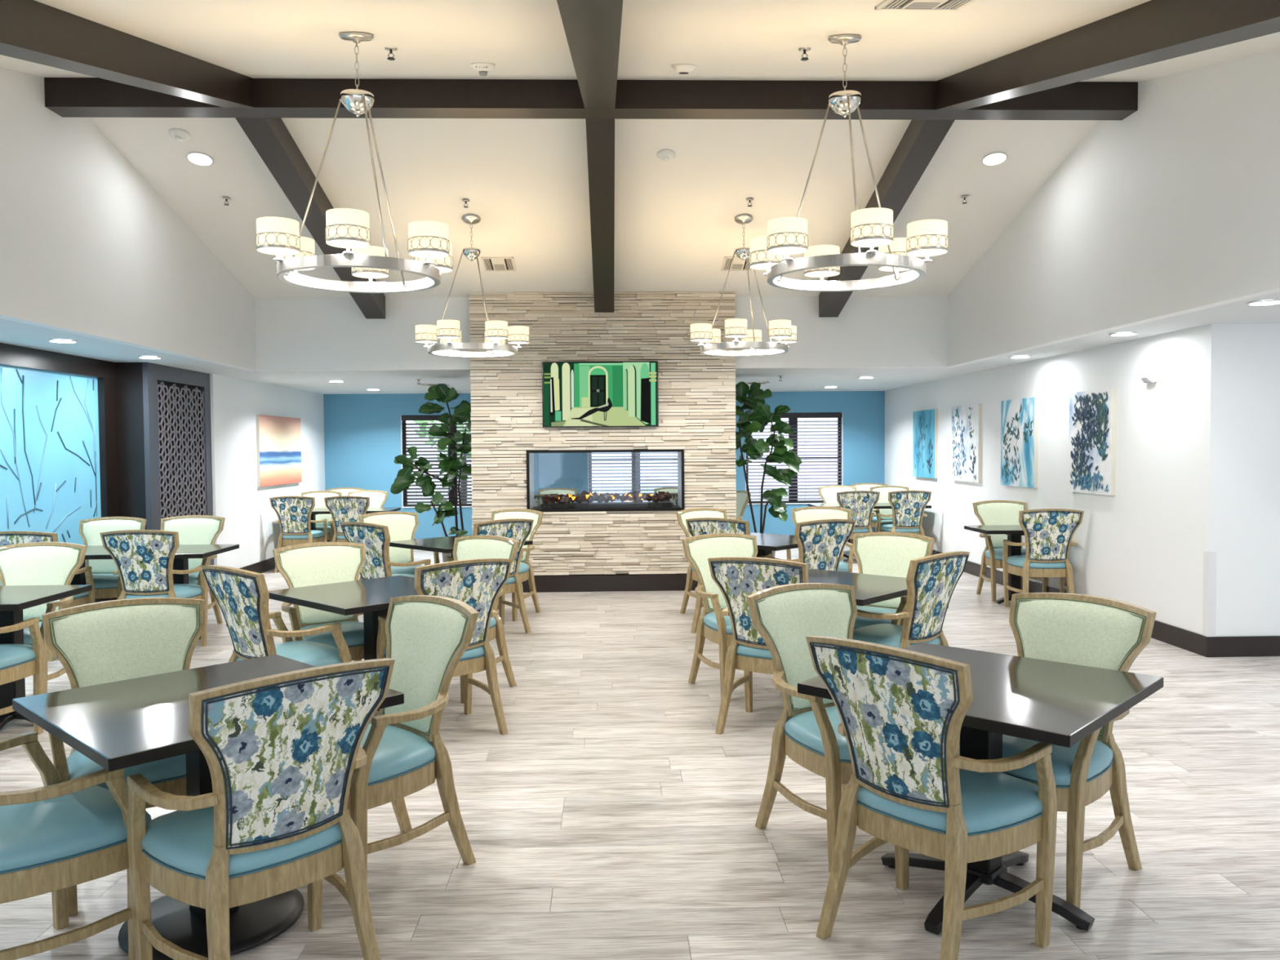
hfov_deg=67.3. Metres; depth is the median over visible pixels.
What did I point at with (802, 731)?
seat cushion
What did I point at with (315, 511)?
dining table
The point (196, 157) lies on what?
recessed light
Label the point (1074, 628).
armchair
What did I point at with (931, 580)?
armchair
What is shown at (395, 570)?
seat cushion
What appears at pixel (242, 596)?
armchair
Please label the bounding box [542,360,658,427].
television
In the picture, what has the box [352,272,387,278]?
diffuser
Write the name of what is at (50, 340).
recessed light
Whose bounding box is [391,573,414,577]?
seat cushion
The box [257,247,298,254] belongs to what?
diffuser
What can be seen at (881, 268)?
diffuser
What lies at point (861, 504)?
armchair
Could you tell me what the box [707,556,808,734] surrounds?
armchair
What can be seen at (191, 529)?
armchair
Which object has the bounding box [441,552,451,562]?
pot
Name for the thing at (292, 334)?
wall
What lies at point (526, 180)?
ceiling
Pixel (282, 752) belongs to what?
armchair
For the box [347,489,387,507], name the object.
armchair
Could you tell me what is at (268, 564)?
baseboard
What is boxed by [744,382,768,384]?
ceiling vent
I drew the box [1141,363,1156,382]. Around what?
fire alarm
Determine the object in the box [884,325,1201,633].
wall
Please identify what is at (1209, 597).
trim
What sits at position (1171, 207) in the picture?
wall
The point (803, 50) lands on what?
sprinkler head
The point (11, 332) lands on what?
ceiling
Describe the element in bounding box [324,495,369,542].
armchair
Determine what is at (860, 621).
seat cushion
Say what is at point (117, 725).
dining table
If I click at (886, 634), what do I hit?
seat cushion
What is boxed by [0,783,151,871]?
seat cushion
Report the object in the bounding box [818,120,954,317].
ceiling beam
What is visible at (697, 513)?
armchair
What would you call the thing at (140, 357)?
recessed light
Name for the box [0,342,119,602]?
art panel
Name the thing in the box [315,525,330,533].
seat cushion
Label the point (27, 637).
seat cushion
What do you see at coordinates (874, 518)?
seat cushion
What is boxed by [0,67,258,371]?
wall
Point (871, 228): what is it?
chandelier
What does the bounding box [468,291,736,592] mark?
wall
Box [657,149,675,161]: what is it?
smoke detector
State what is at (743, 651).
seat cushion
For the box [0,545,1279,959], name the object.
floor
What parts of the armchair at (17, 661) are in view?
seat rail, armrest, leg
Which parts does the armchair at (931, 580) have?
armrest, leg, leg, armrest, frame, leg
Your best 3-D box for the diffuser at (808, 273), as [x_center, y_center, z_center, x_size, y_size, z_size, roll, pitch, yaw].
[1.028,-1.165,5.432,0.188,0.002,0.187,0,2,-2]
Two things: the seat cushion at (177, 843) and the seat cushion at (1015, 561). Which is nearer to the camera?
the seat cushion at (177, 843)
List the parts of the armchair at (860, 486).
frame, seat rail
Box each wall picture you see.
[255,414,302,486]
[912,408,937,478]
[951,404,982,482]
[1000,396,1038,488]
[1068,387,1115,495]
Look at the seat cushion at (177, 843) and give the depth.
2.69 m
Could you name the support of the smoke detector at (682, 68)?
attached to the ceiling at (526, 180)
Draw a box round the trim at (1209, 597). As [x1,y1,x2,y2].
[1202,551,1216,636]
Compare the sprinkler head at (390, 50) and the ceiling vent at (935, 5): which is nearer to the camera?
the ceiling vent at (935, 5)
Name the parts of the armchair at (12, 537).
frame, leg, seat rail, armrest, leg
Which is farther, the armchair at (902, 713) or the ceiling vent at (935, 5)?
the ceiling vent at (935, 5)
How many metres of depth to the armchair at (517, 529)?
8.19 m
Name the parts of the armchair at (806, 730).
leg, armrest, frame, seat rail, leg, leg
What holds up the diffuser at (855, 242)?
attached to the chandelier at (871, 228)
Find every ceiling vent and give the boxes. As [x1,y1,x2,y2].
[418,383,449,386]
[480,257,516,271]
[720,256,751,271]
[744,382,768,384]
[875,0,975,10]
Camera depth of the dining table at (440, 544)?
8.33 m
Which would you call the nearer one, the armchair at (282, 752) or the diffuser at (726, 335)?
the armchair at (282, 752)
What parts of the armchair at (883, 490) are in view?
armrest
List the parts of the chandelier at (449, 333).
lamp shade, lamp shade, rod, lamp shade, chain, rod, rod, lamp shade, lamp shade, lamp shade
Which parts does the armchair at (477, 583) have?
leg, armrest, seat rail, frame, leg, armrest, leg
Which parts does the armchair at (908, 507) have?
leg, armrest, leg, seat rail, frame, leg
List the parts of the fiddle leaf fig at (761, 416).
stem, stem, stem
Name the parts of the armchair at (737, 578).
armrest, leg, leg, seat rail, frame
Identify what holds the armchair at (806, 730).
on the floor
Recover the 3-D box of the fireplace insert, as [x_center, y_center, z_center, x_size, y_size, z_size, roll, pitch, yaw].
[-0.386,-0.006,10.861,1.722,0.673,0.727,0,2,-2]
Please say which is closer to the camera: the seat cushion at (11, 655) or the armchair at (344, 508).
the seat cushion at (11, 655)
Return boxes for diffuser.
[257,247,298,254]
[327,240,368,248]
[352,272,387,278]
[409,250,448,257]
[416,341,435,342]
[435,266,451,272]
[437,336,458,338]
[486,337,506,339]
[509,342,528,343]
[691,339,711,341]
[725,335,746,337]
[751,263,776,269]
[768,247,806,254]
[769,336,789,338]
[804,271,839,276]
[852,239,892,246]
[879,266,906,271]
[907,248,946,256]
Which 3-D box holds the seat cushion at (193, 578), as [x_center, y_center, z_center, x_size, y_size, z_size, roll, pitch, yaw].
[-4.062,0.856,8.436,0.539,0.091,0.496,0,2,0]
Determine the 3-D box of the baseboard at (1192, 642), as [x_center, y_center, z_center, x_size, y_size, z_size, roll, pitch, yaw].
[4.056,1.090,11.264,0.014,0.150,8.370,0,2,-2]
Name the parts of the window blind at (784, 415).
ladder cord, rail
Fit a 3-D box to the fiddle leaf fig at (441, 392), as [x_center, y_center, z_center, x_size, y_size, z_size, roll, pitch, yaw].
[-2.479,0.018,11.661,1.056,2.364,0.599,0,2,-2]
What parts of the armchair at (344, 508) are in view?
leg, seat rail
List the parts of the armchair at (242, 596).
leg, frame, armrest, leg, armrest, leg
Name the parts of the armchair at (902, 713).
leg, armrest, frame, leg, seat rail, leg, armrest, leg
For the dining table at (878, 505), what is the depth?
13.21 m
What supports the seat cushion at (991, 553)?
on the armchair at (988, 512)
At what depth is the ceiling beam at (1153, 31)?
4.41 m
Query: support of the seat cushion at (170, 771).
on the armchair at (100, 642)
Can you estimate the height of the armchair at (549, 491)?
0.988 m
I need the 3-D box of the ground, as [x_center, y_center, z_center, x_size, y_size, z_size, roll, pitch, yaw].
[-0.863,0.812,28.521,28.000,0.200,25.600,0,2,-2]
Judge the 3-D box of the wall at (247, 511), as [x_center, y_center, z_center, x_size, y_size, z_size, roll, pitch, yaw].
[-5.009,0.188,6.004,0.650,2.448,18.290,0,2,-2]
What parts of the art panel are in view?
board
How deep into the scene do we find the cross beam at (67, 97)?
6.73 m
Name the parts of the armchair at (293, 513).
leg, frame, seat rail, leg, armrest, leg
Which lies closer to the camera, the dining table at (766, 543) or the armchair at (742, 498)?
the dining table at (766, 543)
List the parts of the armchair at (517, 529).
armrest, leg, frame, seat rail, leg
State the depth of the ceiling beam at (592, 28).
3.92 m
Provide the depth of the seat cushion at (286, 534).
12.45 m
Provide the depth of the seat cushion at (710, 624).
6.06 m
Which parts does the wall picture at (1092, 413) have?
canva frame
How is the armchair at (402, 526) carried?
on the floor
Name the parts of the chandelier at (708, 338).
lamp shade, lamp shade, rod, lamp shade, rod, lamp shade, rod, lamp shade, lamp shade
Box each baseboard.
[238,556,275,573]
[931,549,1208,657]
[1208,635,1279,657]
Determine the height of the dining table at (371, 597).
0.760 m
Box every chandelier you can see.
[255,31,453,293]
[414,213,529,357]
[689,213,796,356]
[748,34,948,291]
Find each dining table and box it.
[0,584,92,729]
[12,654,404,959]
[70,544,239,639]
[268,575,417,711]
[310,506,400,529]
[389,534,533,556]
[749,532,798,556]
[780,568,906,697]
[797,642,1163,934]
[808,502,931,558]
[964,524,1024,604]
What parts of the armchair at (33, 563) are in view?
frame, leg, seat rail, armrest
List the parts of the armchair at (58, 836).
armrest, leg, armrest, seat rail, leg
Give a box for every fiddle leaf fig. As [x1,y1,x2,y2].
[390,383,472,562]
[734,382,801,557]
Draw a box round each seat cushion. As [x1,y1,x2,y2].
[0,644,35,668]
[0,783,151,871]
[23,621,42,644]
[66,749,186,789]
[73,591,88,598]
[85,573,119,588]
[124,583,202,599]
[141,806,342,877]
[188,571,199,584]
[235,640,351,666]
[282,529,324,539]
[292,621,364,647]
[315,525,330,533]
[336,533,345,538]
[350,724,435,786]
[383,643,484,659]
[391,564,422,574]
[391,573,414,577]
[488,617,496,627]
[505,576,515,583]
[518,562,528,573]
[703,610,732,633]
[736,644,772,657]
[784,706,850,760]
[837,560,848,571]
[852,623,940,648]
[853,527,868,533]
[853,605,897,627]
[857,768,1042,833]
[871,516,877,521]
[876,520,893,525]
[880,524,919,532]
[959,734,1113,786]
[985,547,1026,559]
[1006,555,1066,568]
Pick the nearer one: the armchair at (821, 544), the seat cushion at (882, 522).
the armchair at (821, 544)
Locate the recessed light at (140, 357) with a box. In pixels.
[137,355,162,359]
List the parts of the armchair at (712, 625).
leg, armrest, seat rail, leg, frame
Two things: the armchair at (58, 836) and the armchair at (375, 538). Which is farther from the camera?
the armchair at (375, 538)
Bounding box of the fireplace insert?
[526,448,684,511]
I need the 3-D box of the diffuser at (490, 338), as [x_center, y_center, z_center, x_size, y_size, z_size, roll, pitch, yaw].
[-1.265,-1.252,8.480,0.188,0.002,0.187,0,2,-2]
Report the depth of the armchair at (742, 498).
12.70 m
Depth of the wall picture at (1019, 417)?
10.24 m
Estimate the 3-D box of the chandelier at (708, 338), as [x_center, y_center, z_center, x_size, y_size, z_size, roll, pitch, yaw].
[0.957,-1.804,8.857,1.016,1.249,0.994,0,2,-2]
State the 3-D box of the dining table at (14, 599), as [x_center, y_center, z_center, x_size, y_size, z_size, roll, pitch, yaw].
[-3.967,1.038,5.534,1.230,0.755,0.730,0,2,-2]
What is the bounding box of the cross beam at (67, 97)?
[44,77,1137,119]
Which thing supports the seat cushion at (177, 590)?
on the armchair at (144, 559)
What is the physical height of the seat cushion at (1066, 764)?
0.091 m
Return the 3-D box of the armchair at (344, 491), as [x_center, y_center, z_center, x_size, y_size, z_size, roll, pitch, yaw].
[-4.543,0.620,14.632,0.626,0.988,0.643,0,2,-2]
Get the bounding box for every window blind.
[401,415,472,506]
[588,452,677,501]
[746,413,842,502]
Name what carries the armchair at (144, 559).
on the floor
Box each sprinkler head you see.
[222,196,230,205]
[384,47,397,60]
[462,199,469,208]
[746,198,753,206]
[798,47,810,61]
[960,195,968,204]
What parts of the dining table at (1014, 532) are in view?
mounting plate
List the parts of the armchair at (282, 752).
leg, armrest, leg, seat rail, frame, leg, leg, armrest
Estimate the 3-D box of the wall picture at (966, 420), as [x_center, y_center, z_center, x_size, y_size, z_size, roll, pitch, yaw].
[4.011,-0.450,11.831,0.043,0.934,0.900,0,2,-2]
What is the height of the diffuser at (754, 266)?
0.002 m
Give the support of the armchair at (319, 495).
on the floor
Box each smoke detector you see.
[168,128,190,141]
[471,62,494,75]
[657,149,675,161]
[671,63,695,74]
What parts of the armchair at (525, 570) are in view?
frame, leg, seat rail, armrest, leg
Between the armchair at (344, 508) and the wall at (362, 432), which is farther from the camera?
the wall at (362, 432)
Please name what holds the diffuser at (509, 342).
attached to the chandelier at (449, 333)
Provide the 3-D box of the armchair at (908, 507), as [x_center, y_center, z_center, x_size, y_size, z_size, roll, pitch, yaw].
[3.544,0.618,12.908,0.626,0.988,0.643,0,2,-2]
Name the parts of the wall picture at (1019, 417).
canva frame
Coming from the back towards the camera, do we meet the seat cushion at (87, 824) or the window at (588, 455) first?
the window at (588, 455)
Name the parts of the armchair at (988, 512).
leg, armrest, leg, seat rail, frame, leg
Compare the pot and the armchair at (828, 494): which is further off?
the armchair at (828, 494)
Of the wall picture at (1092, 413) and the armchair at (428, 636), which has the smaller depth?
the armchair at (428, 636)
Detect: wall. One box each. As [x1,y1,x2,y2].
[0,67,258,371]
[209,373,324,568]
[254,296,946,371]
[323,391,884,538]
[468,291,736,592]
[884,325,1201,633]
[946,48,1279,367]
[1197,323,1279,636]
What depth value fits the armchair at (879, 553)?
6.46 m
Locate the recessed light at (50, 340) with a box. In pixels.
[47,339,77,342]
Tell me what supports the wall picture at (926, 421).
attached to the wall at (1139, 544)
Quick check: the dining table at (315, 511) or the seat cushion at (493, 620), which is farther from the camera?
the dining table at (315, 511)
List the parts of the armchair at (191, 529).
frame, leg, armrest, leg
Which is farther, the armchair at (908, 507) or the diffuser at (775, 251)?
the armchair at (908, 507)
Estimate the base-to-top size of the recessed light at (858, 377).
0.012 m
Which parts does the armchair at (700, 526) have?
leg, frame, armrest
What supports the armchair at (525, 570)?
on the floor
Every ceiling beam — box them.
[0,0,253,107]
[235,117,385,318]
[556,0,622,108]
[585,119,614,312]
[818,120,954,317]
[936,0,1279,109]
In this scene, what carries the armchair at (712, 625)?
on the floor
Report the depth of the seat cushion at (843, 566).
8.79 m
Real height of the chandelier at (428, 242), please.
1.271 m
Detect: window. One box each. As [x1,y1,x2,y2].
[400,414,471,507]
[587,452,677,502]
[745,412,843,504]
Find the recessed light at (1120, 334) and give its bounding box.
[1109,332,1137,336]
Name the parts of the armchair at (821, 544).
armrest, frame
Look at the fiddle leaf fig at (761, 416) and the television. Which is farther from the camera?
the fiddle leaf fig at (761, 416)
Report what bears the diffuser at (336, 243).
attached to the chandelier at (428, 242)
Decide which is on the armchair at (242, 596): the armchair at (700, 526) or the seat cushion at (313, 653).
the seat cushion at (313, 653)
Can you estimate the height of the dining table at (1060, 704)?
0.760 m
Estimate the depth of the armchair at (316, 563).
5.99 m
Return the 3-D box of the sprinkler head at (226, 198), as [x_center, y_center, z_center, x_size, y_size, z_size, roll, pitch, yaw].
[-3.587,-2.417,8.336,0.068,0.061,0.067,0,2,-2]
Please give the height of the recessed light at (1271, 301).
0.012 m
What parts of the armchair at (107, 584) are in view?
seat rail, frame, leg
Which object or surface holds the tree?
on the ground
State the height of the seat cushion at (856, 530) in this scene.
0.091 m
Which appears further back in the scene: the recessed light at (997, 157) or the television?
the television
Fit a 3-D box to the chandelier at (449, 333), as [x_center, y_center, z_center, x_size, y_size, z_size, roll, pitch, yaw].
[-1.534,-1.782,8.781,1.027,1.249,0.972,0,2,-2]
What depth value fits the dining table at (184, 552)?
7.94 m
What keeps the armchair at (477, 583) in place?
on the floor
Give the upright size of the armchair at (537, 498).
0.988 m
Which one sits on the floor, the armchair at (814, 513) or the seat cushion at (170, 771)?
the armchair at (814, 513)
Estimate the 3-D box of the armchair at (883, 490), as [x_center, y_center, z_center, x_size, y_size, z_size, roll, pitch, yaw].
[3.647,0.587,13.782,0.626,0.988,0.643,0,2,-2]
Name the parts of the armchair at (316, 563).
armrest, leg, seat rail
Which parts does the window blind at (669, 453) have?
ladder cord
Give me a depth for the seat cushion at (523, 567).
8.96 m
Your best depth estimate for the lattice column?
9.77 m
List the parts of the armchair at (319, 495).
frame, leg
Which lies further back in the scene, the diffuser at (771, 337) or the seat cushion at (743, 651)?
the diffuser at (771, 337)
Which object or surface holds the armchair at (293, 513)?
on the floor
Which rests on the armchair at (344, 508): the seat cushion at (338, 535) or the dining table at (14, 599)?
the seat cushion at (338, 535)
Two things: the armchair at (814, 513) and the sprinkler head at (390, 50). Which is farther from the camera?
the armchair at (814, 513)
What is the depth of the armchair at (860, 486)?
15.11 m
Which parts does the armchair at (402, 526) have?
frame, leg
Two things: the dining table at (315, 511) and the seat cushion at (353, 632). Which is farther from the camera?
the dining table at (315, 511)
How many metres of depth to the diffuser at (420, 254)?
4.80 m
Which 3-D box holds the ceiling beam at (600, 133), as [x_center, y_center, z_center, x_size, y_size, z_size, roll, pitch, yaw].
[-0.337,-2.308,8.660,0.210,1.105,3.460,0,2,-2]
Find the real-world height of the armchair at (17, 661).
0.988 m
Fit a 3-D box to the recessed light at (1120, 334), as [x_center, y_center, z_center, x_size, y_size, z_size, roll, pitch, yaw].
[3.811,-1.149,7.576,0.204,0.012,0.204,0,2,-2]
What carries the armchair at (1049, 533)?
on the floor
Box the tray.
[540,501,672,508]
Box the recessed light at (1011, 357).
[1009,355,1031,358]
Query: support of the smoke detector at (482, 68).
attached to the ceiling at (526, 180)
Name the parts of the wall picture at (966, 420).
canva frame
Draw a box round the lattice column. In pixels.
[115,362,213,564]
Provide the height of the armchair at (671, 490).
0.988 m
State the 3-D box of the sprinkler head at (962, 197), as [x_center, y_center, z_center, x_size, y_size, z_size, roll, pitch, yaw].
[2.871,-2.478,8.503,0.068,0.061,0.067,0,2,-2]
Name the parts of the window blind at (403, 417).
rail, ladder cord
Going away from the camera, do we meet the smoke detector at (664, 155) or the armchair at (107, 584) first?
the smoke detector at (664, 155)
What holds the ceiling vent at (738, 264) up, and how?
attached to the ceiling at (526, 180)
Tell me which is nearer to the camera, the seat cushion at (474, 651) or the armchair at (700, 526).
the seat cushion at (474, 651)
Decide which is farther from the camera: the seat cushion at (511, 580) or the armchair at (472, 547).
the seat cushion at (511, 580)
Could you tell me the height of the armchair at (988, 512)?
0.988 m
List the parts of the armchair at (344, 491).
frame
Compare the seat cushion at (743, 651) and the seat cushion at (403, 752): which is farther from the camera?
the seat cushion at (743, 651)
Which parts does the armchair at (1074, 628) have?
seat rail, frame, leg, armrest, leg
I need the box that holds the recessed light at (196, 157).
[186,151,213,165]
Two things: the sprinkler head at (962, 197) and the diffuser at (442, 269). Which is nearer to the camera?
the diffuser at (442, 269)
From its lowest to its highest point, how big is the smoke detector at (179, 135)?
0.070 m
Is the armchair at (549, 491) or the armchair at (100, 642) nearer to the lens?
the armchair at (100, 642)
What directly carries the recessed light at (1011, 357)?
in the ceiling at (11, 332)
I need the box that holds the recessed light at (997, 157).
[981,151,1007,165]
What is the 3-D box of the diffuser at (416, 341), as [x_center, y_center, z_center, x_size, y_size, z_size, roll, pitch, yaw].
[-1.939,-1.256,8.730,0.188,0.002,0.187,0,2,-2]
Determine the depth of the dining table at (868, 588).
5.71 m
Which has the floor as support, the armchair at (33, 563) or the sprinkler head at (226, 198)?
the armchair at (33, 563)
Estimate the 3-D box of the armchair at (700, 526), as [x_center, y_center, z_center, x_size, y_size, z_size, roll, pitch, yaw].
[0.771,0.798,8.259,0.626,0.988,0.643,1,2,30]
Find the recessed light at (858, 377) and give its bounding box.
[857,377,874,378]
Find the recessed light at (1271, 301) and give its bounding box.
[1246,299,1279,306]
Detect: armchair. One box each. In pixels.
[0,530,94,661]
[0,542,87,693]
[0,617,44,734]
[0,731,151,959]
[41,597,204,916]
[79,516,146,599]
[99,529,208,646]
[126,657,395,959]
[160,515,225,623]
[201,564,351,666]
[269,496,327,573]
[272,542,365,661]
[301,490,342,542]
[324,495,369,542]
[326,487,364,540]
[340,522,431,617]
[346,595,478,883]
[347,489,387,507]
[358,511,439,574]
[376,558,512,734]
[446,518,533,633]
[453,534,519,703]
[490,508,543,621]
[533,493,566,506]
[537,488,577,495]
[653,487,677,493]
[669,493,677,505]
[675,507,727,613]
[681,533,757,699]
[685,517,771,633]
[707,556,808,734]
[735,490,751,519]
[746,582,857,871]
[764,519,855,571]
[786,506,853,572]
[805,635,1057,959]
[817,485,857,543]
[836,490,879,560]
[850,483,887,527]
[852,532,934,628]
[852,551,969,648]
[869,485,908,532]
[876,490,931,535]
[959,592,1156,908]
[972,500,1048,601]
[1002,508,1084,606]
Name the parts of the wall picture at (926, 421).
canva frame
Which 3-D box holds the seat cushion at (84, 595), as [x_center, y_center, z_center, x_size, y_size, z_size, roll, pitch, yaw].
[-4.686,0.890,7.571,0.539,0.091,0.496,0,2,-2]
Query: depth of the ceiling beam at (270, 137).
7.77 m
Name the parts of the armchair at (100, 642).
leg, frame, seat rail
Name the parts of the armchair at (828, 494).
frame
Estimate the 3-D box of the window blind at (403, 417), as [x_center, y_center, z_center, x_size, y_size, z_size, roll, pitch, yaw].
[-2.978,-0.307,15.229,1.560,1.433,0.069,0,2,-2]
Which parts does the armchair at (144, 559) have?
armrest, leg, frame, leg, armrest, seat rail, leg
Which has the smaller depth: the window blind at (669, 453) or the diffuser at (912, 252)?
the diffuser at (912, 252)
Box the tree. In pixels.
[413,420,471,503]
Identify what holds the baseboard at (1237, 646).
attached to the wall at (1239, 492)
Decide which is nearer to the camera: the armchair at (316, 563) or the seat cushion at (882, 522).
the armchair at (316, 563)
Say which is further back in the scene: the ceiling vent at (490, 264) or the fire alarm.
the ceiling vent at (490, 264)
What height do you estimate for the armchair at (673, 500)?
0.988 m
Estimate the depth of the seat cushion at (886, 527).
12.74 m
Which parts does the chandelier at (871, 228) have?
lamp shade, arm post, lamp shade, rod, lamp shade, arm post, chain, rod, arm post, lamp shade, rod, lamp shade, arm post, lamp shade, arm post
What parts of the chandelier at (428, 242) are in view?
lamp shade, arm post, lamp shade, rod, lamp shade, arm post, chain, lamp shade, arm post, rod, rod, lamp shade, arm post, lamp shade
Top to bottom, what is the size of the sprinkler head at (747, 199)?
0.061 m
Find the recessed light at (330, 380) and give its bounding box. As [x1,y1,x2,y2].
[328,380,344,382]
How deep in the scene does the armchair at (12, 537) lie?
7.22 m
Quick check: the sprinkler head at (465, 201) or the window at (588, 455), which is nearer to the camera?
the sprinkler head at (465, 201)
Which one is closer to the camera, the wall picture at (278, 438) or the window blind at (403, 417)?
the wall picture at (278, 438)
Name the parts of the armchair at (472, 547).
leg, frame, seat rail, armrest, leg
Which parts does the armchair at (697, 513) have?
leg, seat rail, frame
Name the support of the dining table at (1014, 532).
on the floor
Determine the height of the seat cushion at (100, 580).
0.091 m
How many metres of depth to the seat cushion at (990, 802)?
2.95 m
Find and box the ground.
[407,485,825,504]
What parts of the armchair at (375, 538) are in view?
frame, armrest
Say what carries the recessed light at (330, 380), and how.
in the ceiling at (11, 332)
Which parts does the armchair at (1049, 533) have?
leg, armrest, leg, seat rail, frame, leg, leg, armrest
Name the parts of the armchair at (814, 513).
leg, frame, armrest, leg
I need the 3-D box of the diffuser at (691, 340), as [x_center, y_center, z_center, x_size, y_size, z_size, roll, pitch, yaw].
[0.558,-1.276,8.775,0.188,0.002,0.187,0,2,-2]
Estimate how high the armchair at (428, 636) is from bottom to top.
0.988 m
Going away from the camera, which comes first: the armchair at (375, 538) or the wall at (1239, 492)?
the wall at (1239, 492)
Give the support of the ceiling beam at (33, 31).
attached to the ceiling at (526, 180)
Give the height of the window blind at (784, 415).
1.433 m
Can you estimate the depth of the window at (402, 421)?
15.26 m
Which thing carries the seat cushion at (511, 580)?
on the armchair at (517, 529)
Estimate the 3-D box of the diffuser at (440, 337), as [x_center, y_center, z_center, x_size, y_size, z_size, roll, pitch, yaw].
[-1.675,-1.247,8.411,0.188,0.002,0.187,0,2,-2]
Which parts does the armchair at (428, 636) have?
leg, seat rail, leg, armrest, frame, leg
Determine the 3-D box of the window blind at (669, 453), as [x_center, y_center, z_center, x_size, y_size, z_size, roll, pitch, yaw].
[-0.065,-0.332,15.317,1.510,1.433,0.069,0,2,-2]
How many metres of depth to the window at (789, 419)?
15.44 m
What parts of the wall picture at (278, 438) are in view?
canva frame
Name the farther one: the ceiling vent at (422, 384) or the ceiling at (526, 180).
the ceiling vent at (422, 384)
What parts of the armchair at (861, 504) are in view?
frame, seat rail, leg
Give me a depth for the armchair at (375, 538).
7.79 m
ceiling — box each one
[0,0,1279,297]
[0,291,1279,394]

